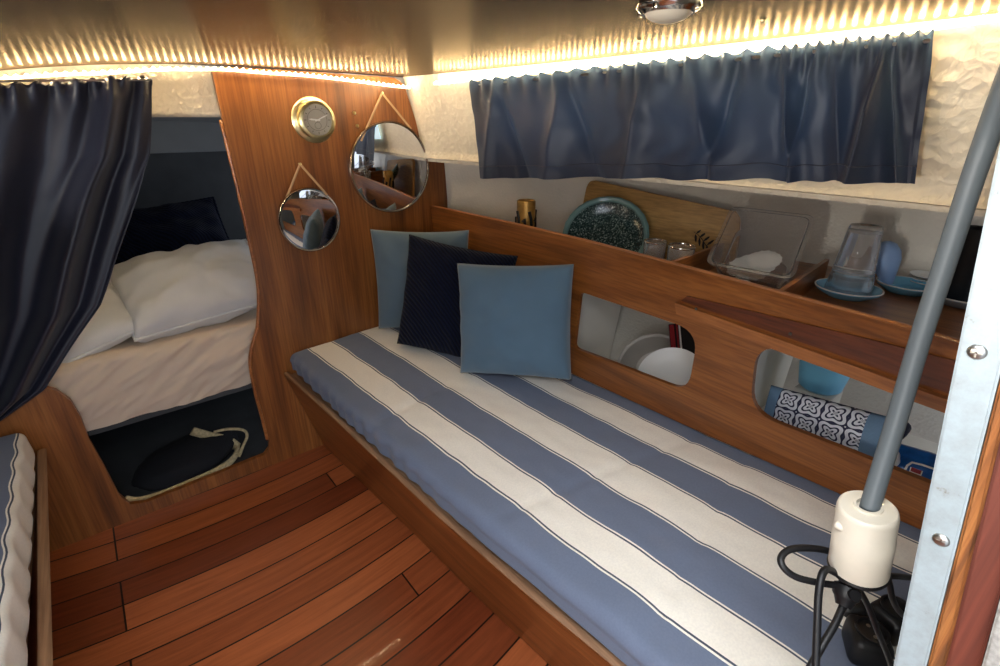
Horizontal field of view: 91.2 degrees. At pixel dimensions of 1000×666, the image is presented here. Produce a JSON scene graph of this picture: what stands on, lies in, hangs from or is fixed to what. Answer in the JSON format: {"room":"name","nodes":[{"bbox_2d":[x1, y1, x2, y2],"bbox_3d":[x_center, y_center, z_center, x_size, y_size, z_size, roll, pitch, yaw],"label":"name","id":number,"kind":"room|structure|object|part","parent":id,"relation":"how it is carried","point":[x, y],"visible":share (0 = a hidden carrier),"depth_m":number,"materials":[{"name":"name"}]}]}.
{"room":"ship interior","nodes":[
{"label":"ship interior","id":0,"kind":"room"},
{"bbox_2d":[89,388,267,496],"bbox_3d":[-1.462,0.404,2.111,2.300,0.020,1.100,-18,29,-36],"label":"compartment","id":1,"kind":"structure","parent":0,"point":[123,449],"depth_m":2.06,"materials":[{"name":"carpet"}]},
{"bbox_2d":[125,427,248,500],"bbox_3d":[-1.164,0.440,1.809,0.419,0.151,0.286,-18,29,-36],"label":"tote bag","id":2,"kind":"object","parent":1,"relation":"on","point":[188,458],"visible":0.92,"depth_m":1.78,"materials":[{"name":"black fabric"}]},
{"bbox_3d":[-1.023,0.408,1.880,0.104,0.104,0.072,8,25,17],"label":"handle","id":3,"kind":"part","parent":2,"relation":"part of","materials":[{"name":"fabric"}]},
{"bbox_2d":[152,117,221,123],"bbox_3d":[-1.443,-0.698,1.693,2.300,0.150,0.921,-18,29,-36],"label":"ceiling","id":4,"kind":"structure","parent":0,"point":[180,119],"depth_m":1.77,"materials":[{"name":"grey paint"}]},
{"bbox_2d":[150,120,225,153],"bbox_3d":[-1.558,-0.722,1.748,2.100,0.170,0.060,-18,29,-36],"label":"trim","id":5,"kind":"structure","parent":4,"relation":"attached to","point":[166,136],"depth_m":1.95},
{"bbox_2d":[0,67,447,551],"bbox_3d":[-1.220,-0.001,1.333,2.592,1.339,0.018,-18,29,-36],"label":"wall","id":6,"kind":"structure","parent":0,"point":[327,294],"depth_m":1.64,"materials":[{"name":"brown wood"}]},
{"bbox_2d":[0,64,408,116],"bbox_3d":[-1.151,-0.626,1.252,2.100,0.135,0.120,-18,29,-36],"label":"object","id":7,"kind":"structure","parent":6,"relation":"attached to","point":[174,93],"depth_m":1.36,"materials":[{"name":"beige plastic"}]},
{"bbox_2d":[0,67,409,88],"bbox_3d":[-0.903,-0.636,1.285,1.528,0.128,0.012,-18,29,-36],"label":"led strip","id":8,"kind":"object","parent":6,"relation":"attached to","point":[144,69],"visible":1,"depth_m":1.31,"materials":[{"name":"beige plastic"}]},
{"bbox_2d":[219,120,268,439],"bbox_3d":[-0.837,-0.114,1.628,0.095,1.090,0.013,-18,29,-36],"label":"trim","id":9,"kind":"structure","parent":6,"relation":"attached to","point":[220,121],"depth_m":1.61,"materials":[{"name":"brown wood"}]},
{"bbox_2d":[277,163,339,251],"bbox_3d":[-0.643,-0.418,1.642,0.213,0.291,0.022,-20,31,-38],"label":"mirror","id":10,"kind":"object","parent":6,"relation":"attached to","point":[308,218],"visible":1,"depth_m":1.65,"materials":[{"name":"silver metal"}]},
{"bbox_3d":[-0.641,-0.382,1.655,0.200,0.200,0.001,-21,31,-39],"label":"glass","id":11,"kind":"part","parent":10,"relation":"part of","materials":[{"name":"mirror"}]},
{"bbox_2d":[291,96,335,142],"bbox_3d":[-0.587,-0.678,1.561,0.138,0.138,0.046,-18,29,-36],"label":"clock","id":12,"kind":"object","parent":6,"relation":"attached to","point":[312,118],"visible":1,"depth_m":1.55,"materials":[{"name":"gold metal"}]},
{"bbox_2d":[348,92,428,212],"bbox_3d":[-0.397,-0.642,1.765,0.317,0.408,0.023,-18,29,-36],"label":"mirror","id":13,"kind":"object","parent":6,"relation":"attached to","point":[388,168],"visible":1,"depth_m":1.77,"materials":[{"name":"silver metal"}]},
{"bbox_3d":[-0.395,-0.600,1.781,0.304,0.304,0.007,-18,29,-36],"label":"glass","id":14,"kind":"part","parent":13,"relation":"part of","materials":[{"name":"mirror"}]},
{"bbox_2d":[134,64,342,239],"bbox_3d":[-1.748,-0.479,2.106,2.400,1.600,0.020,-18,29,-36],"label":"wall","id":15,"kind":"structure","parent":0,"point":[186,176],"depth_m":2.28,"materials":[{"name":"paint"}]},
{"bbox_2d":[87,383,251,435],"bbox_3d":[-1.424,0.119,1.937,2.100,0.018,0.940,-18,29,-36],"label":"board","id":16,"kind":"object","parent":15,"relation":"attached to","point":[227,392],"visible":0.11,"depth_m":1.61,"materials":[{"name":"wood"}]},
{"bbox_2d":[48,308,256,430],"bbox_3d":[-1.556,0.064,1.746,1.500,0.225,0.953,-18,29,-36],"label":"mattress","id":17,"kind":"object","parent":16,"relation":"on","point":[124,381],"visible":0.38,"depth_m":1.55,"materials":[{"name":"white fabric"}]},
{"bbox_2d":[62,284,133,362],"bbox_3d":[-1.406,0.018,1.493,0.534,0.255,0.355,-21,31,-40],"label":"pillow","id":18,"kind":"object","parent":17,"relation":"on","point":[111,324],"visible":0.27,"depth_m":1.48,"materials":[{"name":"white fabric"}]},
{"bbox_2d":[115,196,229,264],"bbox_3d":[-1.341,-0.357,1.912,0.524,0.287,0.211,-17,29,-34],"label":"pillow","id":19,"kind":"object","parent":17,"relation":"on","point":[169,227],"visible":0.5,"depth_m":1.88,"materials":[{"name":"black fabric"}]},
{"bbox_2d":[109,239,256,342],"bbox_3d":[-1.063,-0.168,1.720,0.472,0.252,0.340,-20,31,-38],"label":"pillow","id":20,"kind":"object","parent":17,"relation":"on","point":[189,287],"visible":0.88,"depth_m":1.61,"materials":[{"name":"white fabric"}]},
{"bbox_2d":[50,445,549,665],"bbox_3d":[-0.456,0.961,0.799,2.660,0.001,2.320,-18,29,-36],"label":"floor","id":21,"kind":"structure","parent":0,"point":[293,561],"depth_m":1.36,"materials":[{"name":"brown wood"}]},
{"bbox_2d":[26,448,52,665],"bbox_3d":[-1.238,0.755,0.830,0.853,0.351,1.105,-18,29,-36],"label":"settee base","id":22,"kind":"object","parent":21,"relation":"on","point":[39,636],"visible":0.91,"depth_m":1.01,"materials":[{"name":"brown wood"}]},
{"bbox_2d":[0,433,34,665],"bbox_3d":[-1.234,0.558,0.745,0.780,0.112,1.100,-18,29,-36],"label":"mattress","id":23,"kind":"object","parent":22,"relation":"on","point":[17,456],"visible":1,"depth_m":1.00,"materials":[{"name":"white fabric"}]},
{"bbox_2d":[284,372,626,665],"bbox_3d":[0.161,0.517,1.359,0.682,0.366,2.040,-20,31,-39],"label":"settee base","id":24,"kind":"object","parent":21,"relation":"on","point":[558,639],"visible":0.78,"depth_m":1.19,"materials":[{"name":"brown wood"}]},
{"bbox_2d":[290,326,920,665],"bbox_3d":[0.049,0.264,1.331,0.651,0.127,1.748,-18,29,-36],"label":"mattress","id":25,"kind":"object","parent":24,"relation":"on","point":[662,538],"visible":0.82,"depth_m":1.05,"materials":[{"name":"blue fabric"}]},
{"bbox_2d":[370,229,468,328],"bbox_3d":[-0.292,-0.193,1.833,0.360,0.384,0.147,-3,24,-6],"label":"cushion","id":26,"kind":"object","parent":25,"relation":"on","point":[390,248],"visible":0.34,"depth_m":1.77,"materials":[{"name":"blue fabric"}]},
{"bbox_2d":[397,234,517,356],"bbox_3d":[-0.158,-0.104,1.676,0.429,0.440,0.166,6,24,14],"label":"cushion","id":27,"kind":"object","parent":25,"relation":"on","point":[430,316],"visible":0.73,"depth_m":1.62,"materials":[{"name":"blue fabric"}]},
{"bbox_2d":[457,263,573,379],"bbox_3d":[0.042,-0.034,1.489,0.374,0.365,0.167,5,24,12],"label":"cushion","id":28,"kind":"object","parent":25,"relation":"on","point":[515,320],"visible":1,"depth_m":1.43,"materials":[{"name":"blue fabric"}]},
{"bbox_2d":[844,600,865,616],"bbox_3d":[0.587,0.452,0.793,0.062,0.038,0.035,8,25,18],"label":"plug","id":29,"kind":"object","parent":25,"relation":"on","point":[859,609],"visible":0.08,"depth_m":0.78,"materials":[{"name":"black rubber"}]},
{"bbox_2d":[841,614,893,665],"bbox_3d":[0.548,0.460,0.731,0.052,0.055,0.060,9,25,20],"label":"plug adaptor","id":30,"kind":"object","parent":25,"relation":"on","point":[862,646],"visible":0.89,"depth_m":0.72,"materials":[{"name":"black plastic"}]},
{"bbox_2d":[866,594,905,645],"bbox_3d":[0.612,0.446,0.765,0.060,0.055,0.052,-9,25,-20],"label":"plug adaptor","id":31,"kind":"object","parent":25,"relation":"on","point":[884,611],"visible":0.43,"depth_m":0.75,"materials":[{"name":"black plastic"}]},
{"bbox_2d":[0,0,999,77],"bbox_3d":[-0.655,-0.123,0.573,2.680,0.557,1.760,-18,29,-36],"label":"ceiling","id":32,"kind":"structure","parent":0,"point":[390,38],"depth_m":0.80,"materials":[{"name":"white paint"}]},
{"bbox_2d":[0,75,152,420],"bbox_3d":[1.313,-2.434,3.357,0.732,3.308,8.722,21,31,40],"label":"door curtain","id":33,"kind":"object","parent":32,"relation":"hanging from","point":[74,154],"visible":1,"depth_m":1.22,"materials":[{"name":"fabric"}]},
{"bbox_3d":[-1.211,-0.497,1.030,0.825,0.105,0.010,-18,29,-36],"label":"rod","id":34,"kind":"part","parent":33,"relation":"part of","materials":[{"name":"metal"}]},
{"bbox_2d":[636,0,702,23],"bbox_3d":[0.221,-0.422,0.644,0.084,0.026,0.084,-18,29,-36],"label":"recessed light","id":35,"kind":"object","parent":32,"relation":"in","point":[656,11],"visible":1,"depth_m":0.62,"materials":[{"name":"silver metal"}]},
{"bbox_2d":[433,13,999,84],"bbox_3d":[0.324,-0.599,1.072,0.044,0.035,1.576,-20,30,-38],"label":"led strip","id":36,"kind":"object","parent":32,"relation":"attached to","point":[982,20],"visible":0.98,"depth_m":0.88,"materials":[{"name":"beige plastic"}]},
{"bbox_2d":[777,65,999,665],"bbox_3d":[0.389,0.043,0.437,0.158,0.705,0.211,21,31,40],"label":"pendant","id":37,"kind":"object","parent":32,"relation":"hanging from","point":[865,525],"depth_m":0.47,"materials":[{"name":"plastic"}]},
{"bbox_3d":[0.353,0.257,0.537,0.103,0.038,0.039,-1,24,-3],"label":"power cord","id":38,"kind":"part","parent":37,"relation":"part of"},
{"bbox_3d":[0.341,0.298,0.515,0.035,0.102,0.100,21,31,40],"label":"power cord","id":39,"kind":"part","parent":37,"relation":"part of","materials":[{"name":"black rubber"}]},
{"bbox_2d":[832,580,861,609],"bbox_3d":[0.370,0.275,0.523,0.031,0.033,0.027,-18,29,-36],"label":"plug","id":40,"kind":"object","parent":37,"relation":"hanging from","point":[846,596],"visible":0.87,"depth_m":0.51,"materials":[{"name":"black rubber"}]},
{"bbox_2d":[806,605,846,665],"bbox_3d":[0.338,0.319,0.509,0.071,0.052,0.009,-18,29,-36],"label":"power cord","id":41,"kind":"object","parent":40,"relation":"hanging from","point":[833,626],"visible":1,"depth_m":0.51,"materials":[{"name":"black rubber"}]},
{"bbox_2d":[860,590,893,665],"bbox_3d":[0.434,0.354,0.561,0.108,0.185,0.012,0,23,-1],"label":"power cord","id":42,"kind":"object","parent":40,"relation":"hanging from","point":[871,614],"visible":0.84,"depth_m":0.55,"materials":[{"name":"black rubber"}]},
{"bbox_2d":[828,490,899,587],"bbox_3d":[0.374,0.211,0.504,0.062,0.093,0.060,-18,29,-36],"label":"socket","id":43,"kind":"object","parent":37,"relation":"attached to","point":[865,525],"depth_m":0.49,"materials":[{"name":"beige plastic"}]},
{"bbox_3d":[0.452,0.308,0.557,0.117,0.123,0.017,-6,24,-14],"label":"power cord","id":44,"kind":"part","parent":37,"relation":"part of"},
{"bbox_3d":[0.454,0.277,0.554,0.108,0.055,0.008,-9,25,-19],"label":"power cord","id":45,"kind":"part","parent":37,"relation":"part of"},
{"bbox_2d":[403,14,999,210],"bbox_3d":[0.315,-0.521,1.187,0.104,0.277,1.845,-20,30,-38],"label":"wall","id":46,"kind":"structure","parent":0,"point":[965,62],"depth_m":0.83,"materials":[{"name":"beige paint"}]},
{"bbox_2d":[469,28,933,183],"bbox_3d":[0.280,-0.475,1.150,0.069,0.296,1.152,-20,30,-38],"label":"window curtain","id":47,"kind":"object","parent":46,"relation":"hanging from","point":[846,112],"visible":1,"depth_m":0.98,"materials":[{"name":"blue fabric"}]},
{"bbox_3d":[0.284,-0.602,1.125,0.020,0.017,1.117,-19,30,-37],"label":"rod","id":48,"kind":"part","parent":47,"relation":"part of","materials":[{"name":"metal"}]},
{"bbox_2d":[444,163,984,443],"bbox_3d":[0.426,0.011,1.617,2.237,1.090,0.420,16,28,32],"label":"wall","id":49,"kind":"structure","parent":0,"point":[917,233],"depth_m":1.43,"materials":[{"name":"paint"}]},
{"bbox_2d":[430,205,965,529],"bbox_3d":[0.465,-0.047,1.535,0.604,0.519,1.800,-18,29,-36],"label":"shelf","id":50,"kind":"object","parent":49,"relation":"attached to","point":[747,336],"visible":0.56,"depth_m":1.12,"materials":[{"name":"brown wood"}]},
{"bbox_2d":[515,199,536,226],"bbox_3d":[0.086,-0.343,1.644,0.074,0.202,0.074,-18,29,-36],"label":"tin","id":51,"kind":"object","parent":50,"relation":"on","point":[526,212],"visible":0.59,"depth_m":1.60,"materials":[{"name":"gold metal"}]},
{"bbox_2d":[515,210,536,226],"bbox_3d":[0.086,-0.368,1.633,0.074,0.085,0.074,-18,29,-36],"label":"print","id":52,"kind":"object","parent":51,"relation":"attached to","point":[527,217],"depth_m":1.60,"materials":[{"name":"black"}]},
{"bbox_2d":[563,196,648,253],"bbox_3d":[0.329,-0.309,1.536,0.202,0.210,0.242,-18,29,-36],"label":"plate","id":53,"kind":"object","parent":50,"relation":"on","point":[610,220],"visible":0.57,"depth_m":1.57,"materials":[{"name":"teal ceramic"}]},
{"bbox_2d":[617,334,669,369],"bbox_3d":[0.510,0.125,1.575,0.197,0.227,0.236,-18,29,-36],"label":"plate","id":54,"kind":"object","parent":50,"relation":"in","point":[636,351],"visible":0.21,"depth_m":1.62,"materials":[{"name":"white ceramic"}]},
{"bbox_2d":[643,238,667,258],"bbox_3d":[0.421,-0.184,1.353,0.064,0.144,0.064,-18,29,-36],"label":"glass dish","id":55,"kind":"object","parent":50,"relation":"on","point":[656,247],"visible":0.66,"depth_m":1.31,"materials":[{"name":"clear glass"}]},
{"bbox_2d":[583,181,729,259],"bbox_3d":[0.473,-0.312,1.575,0.538,0.307,0.042,21,31,40],"label":"cutting board","id":56,"kind":"object","parent":50,"relation":"on","point":[671,219],"visible":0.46,"depth_m":1.50,"materials":[{"name":"brown wood"}]},
{"bbox_2d":[694,230,713,248],"bbox_3d":[0.606,-0.267,1.448,0.005,0.079,0.078,-20,31,-39],"label":"print","id":57,"kind":"object","parent":56,"relation":"attached to","point":[703,239],"depth_m":1.45,"materials":[{"name":"black"}]},
{"bbox_2d":[638,347,693,384],"bbox_3d":[0.489,0.129,1.395,0.156,0.131,0.191,-18,29,-36],"label":"dinner plate","id":58,"kind":"object","parent":50,"relation":"in","point":[673,365],"visible":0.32,"depth_m":1.43,"materials":[{"name":"white ceramic"}]},
{"bbox_2d":[667,242,695,260],"bbox_3d":[0.471,-0.161,1.297,0.071,0.146,0.071,-18,29,-36],"label":"glass dish","id":59,"kind":"object","parent":50,"relation":"on","point":[676,250],"visible":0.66,"depth_m":1.26,"materials":[{"name":"clear glass"}]},
{"bbox_2d":[669,324,694,353],"bbox_3d":[0.567,0.088,1.495,0.058,0.250,0.184,-3,24,-7],"label":"book","id":60,"kind":"object","parent":50,"relation":"in","point":[680,337],"visible":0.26,"depth_m":1.49,"materials":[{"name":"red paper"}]},
{"bbox_2d":[707,207,813,288],"bbox_3d":[0.619,-0.204,1.171,0.214,0.153,0.188,22,32,40],"label":"plastic container","id":61,"kind":"object","parent":50,"relation":"on","point":[744,231],"visible":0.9,"depth_m":1.20,"materials":[{"name":"clear plastic"}]},
{"bbox_2d":[729,255,770,280],"bbox_3d":[0.604,-0.157,1.188,0.087,0.049,0.104,-18,29,-36],"label":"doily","id":62,"kind":"object","parent":61,"relation":"in","point":[736,260],"visible":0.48,"depth_m":1.22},
{"bbox_2d":[736,253,775,271],"bbox_3d":[0.618,-0.166,1.179,0.077,0.040,0.090,-18,29,-36],"label":"doily","id":63,"kind":"object","parent":62,"relation":"on","point":[742,262],"visible":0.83,"depth_m":1.19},
{"bbox_2d":[746,250,782,268],"bbox_3d":[0.631,-0.175,1.171,0.069,0.032,0.078,-18,29,-36],"label":"doily","id":64,"kind":"object","parent":63,"relation":"on","point":[768,259],"visible":1,"depth_m":1.17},
{"bbox_3d":[0.612,0.050,0.935,0.022,0.038,0.659,-16,28,-32],"label":"rail","id":65,"kind":"part","parent":50,"relation":"part of","materials":[{"name":"brown wood"}]},
{"bbox_2d":[793,384,842,402],"bbox_3d":[0.838,0.191,1.307,0.085,0.101,0.090,-18,29,-36],"label":"carton","id":66,"kind":"object","parent":50,"relation":"on","point":[836,398],"visible":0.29,"depth_m":1.27,"materials":[{"name":"white cardboard"}]},
{"bbox_2d":[798,360,849,395],"bbox_3d":[0.838,0.101,1.268,0.118,0.095,0.118,-18,29,-36],"label":"plastic bowl","id":67,"kind":"object","parent":66,"relation":"on","point":[815,379],"visible":0.66,"depth_m":1.23,"materials":[{"name":"blue plastic"}]},
{"bbox_2d":[764,385,885,456],"bbox_3d":[0.728,0.207,1.121,0.061,0.156,0.272,-12,26,-26],"label":"rolled towel","id":68,"kind":"object","parent":50,"relation":"on","point":[857,429],"visible":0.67,"depth_m":1.08,"materials":[{"name":"blue fabric"}]},
{"bbox_2d":[902,423,911,439],"bbox_3d":[0.819,0.217,1.034,0.050,0.086,0.060,-18,29,-36],"label":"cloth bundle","id":69,"kind":"object","parent":68,"relation":"in","point":[908,427],"visible":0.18,"depth_m":1.00,"materials":[{"name":"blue fabric"}]},
{"bbox_3d":[0.816,-0.065,1.087,0.574,0.012,0.702,-18,29,-36],"label":"shelf","id":70,"kind":"part","parent":50,"relation":"part of","materials":[{"name":"brown wood"}]},
{"bbox_2d":[815,278,884,301],"bbox_3d":[0.790,-0.095,1.115,0.133,0.022,0.133,-18,29,-36],"label":"saucer","id":71,"kind":"object","parent":50,"relation":"on","point":[878,292],"visible":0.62,"depth_m":1.08,"materials":[{"name":"blue ceramic"}]},
{"bbox_2d":[823,270,874,295],"bbox_3d":[0.790,-0.115,1.106,0.095,0.048,0.095,-18,29,-36],"label":"tumbler","id":72,"kind":"object","parent":71,"relation":"on","point":[837,282],"visible":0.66,"depth_m":1.07,"materials":[{"name":"clear glass"}]},
{"bbox_2d":[832,223,883,276],"bbox_3d":[0.790,-0.184,1.076,0.082,0.102,0.082,-18,29,-36],"label":"tumbler","id":73,"kind":"object","parent":72,"relation":"on","point":[859,251],"visible":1,"depth_m":1.05,"materials":[{"name":"clear glass"}]},
{"bbox_2d":[895,452,899,465],"bbox_3d":[0.802,0.266,1.012,0.054,0.078,0.048,16,28,32],"label":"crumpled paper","id":74,"kind":"object","parent":50,"relation":"on","point":[897,462],"visible":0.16,"depth_m":0.98,"materials":[{"name":"white paper"}]},
{"bbox_2d":[876,275,926,296],"bbox_3d":[0.947,-0.107,1.142,0.121,0.022,0.121,-18,29,-36],"label":"saucer","id":75,"kind":"object","parent":50,"relation":"on","point":[902,285],"visible":0.56,"depth_m":1.15,"materials":[{"name":"blue ceramic"}]},
{"bbox_2d":[876,241,901,284],"bbox_3d":[0.924,-0.163,1.153,0.114,0.109,0.052,-9,25,-20],"label":"cup","id":76,"kind":"object","parent":75,"relation":"on","point":[890,256],"visible":0.73,"depth_m":1.12,"materials":[{"name":"blue ceramic"}]},
{"bbox_2d":[897,444,936,479],"bbox_3d":[0.825,0.279,0.974,0.076,0.082,0.099,-18,29,-36],"label":"wrapper","id":77,"kind":"object","parent":50,"relation":"in","point":[920,462],"visible":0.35,"depth_m":0.97,"materials":[{"name":"blue plastic"}]},
{"bbox_2d":[944,298,967,309],"bbox_3d":[1.002,-0.073,1.065,0.125,0.022,0.125,-18,29,-36],"label":"saucer","id":78,"kind":"object","parent":50,"relation":"on","point":[948,302],"visible":0.09,"depth_m":1.03,"materials":[{"name":"grey ceramic"}]},
{"bbox_2d":[946,225,982,301],"bbox_3d":[0.997,-0.146,1.046,0.070,0.154,0.070,-18,29,-36],"label":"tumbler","id":79,"kind":"object","parent":78,"relation":"on","point":[959,290],"visible":0.34,"depth_m":1.03,"materials":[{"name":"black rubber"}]},
{"bbox_3d":[1.021,-0.114,1.174,0.076,0.008,0.076,-18,29,-36],"label":"plate","id":80,"kind":"object","parent":50,"relation":"on","visible":0},
{"bbox_3d":[1.021,-0.121,1.171,0.076,0.008,0.076,-18,29,-36],"label":"plate","id":81,"kind":"object","parent":80,"relation":"on","visible":0},
{"bbox_2d":[909,274,926,281],"bbox_3d":[1.021,-0.128,1.169,0.076,0.008,0.076,-18,29,-36],"label":"plate","id":82,"kind":"object","parent":81,"relation":"on","point":[910,275],"visible":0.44,"depth_m":1.18,"materials":[{"name":"ceramic"}]},
{"bbox_2d":[910,270,929,279],"bbox_3d":[1.021,-0.135,1.165,0.076,0.008,0.076,-18,29,-36],"label":"plate","id":83,"kind":"object","parent":82,"relation":"on","point":[922,274],"visible":0.46,"depth_m":1.18,"materials":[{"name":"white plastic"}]},
{"bbox_2d":[428,159,985,216],"bbox_3d":[0.506,-0.461,1.384,0.475,0.030,1.864,-20,30,-38],"label":"trim","id":84,"kind":"structure","parent":49,"relation":"attached to","point":[695,184],"depth_m":0.99,"materials":[{"name":"beige plastic"}]},
{"bbox_2d":[894,146,999,665],"bbox_3d":[0.667,0.135,0.648,0.882,1.035,0.156,-18,29,-36],"label":"door frame","id":85,"kind":"structure","parent":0,"point":[975,381],"depth_m":0.34,"materials":[{"name":"white paint"}]},
{"bbox_2d":[928,383,999,665],"bbox_3d":[0.683,0.141,0.635,0.877,1.035,0.147,-18,29,-36],"label":"trim","id":86,"kind":"structure","parent":85,"relation":"attached to","point":[942,641],"depth_m":0.35,"materials":[{"name":"orange wood"}]},
{"bbox_2d":[946,444,999,665],"bbox_3d":[0.688,0.145,0.626,0.882,1.035,0.162,-18,29,-36],"label":"trim","id":87,"kind":"structure","parent":85,"relation":"attached to","point":[981,595],"depth_m":0.35,"materials":[{"name":"red wood"}]},
{"bbox_2d":[982,601,999,665],"bbox_3d":[0.709,0.158,0.596,0.890,1.035,0.204,-18,29,-36],"label":"trim","id":88,"kind":"structure","parent":85,"relation":"attached to","point":[992,655],"depth_m":0.34,"materials":[{"name":"grey paint"}]}
]}

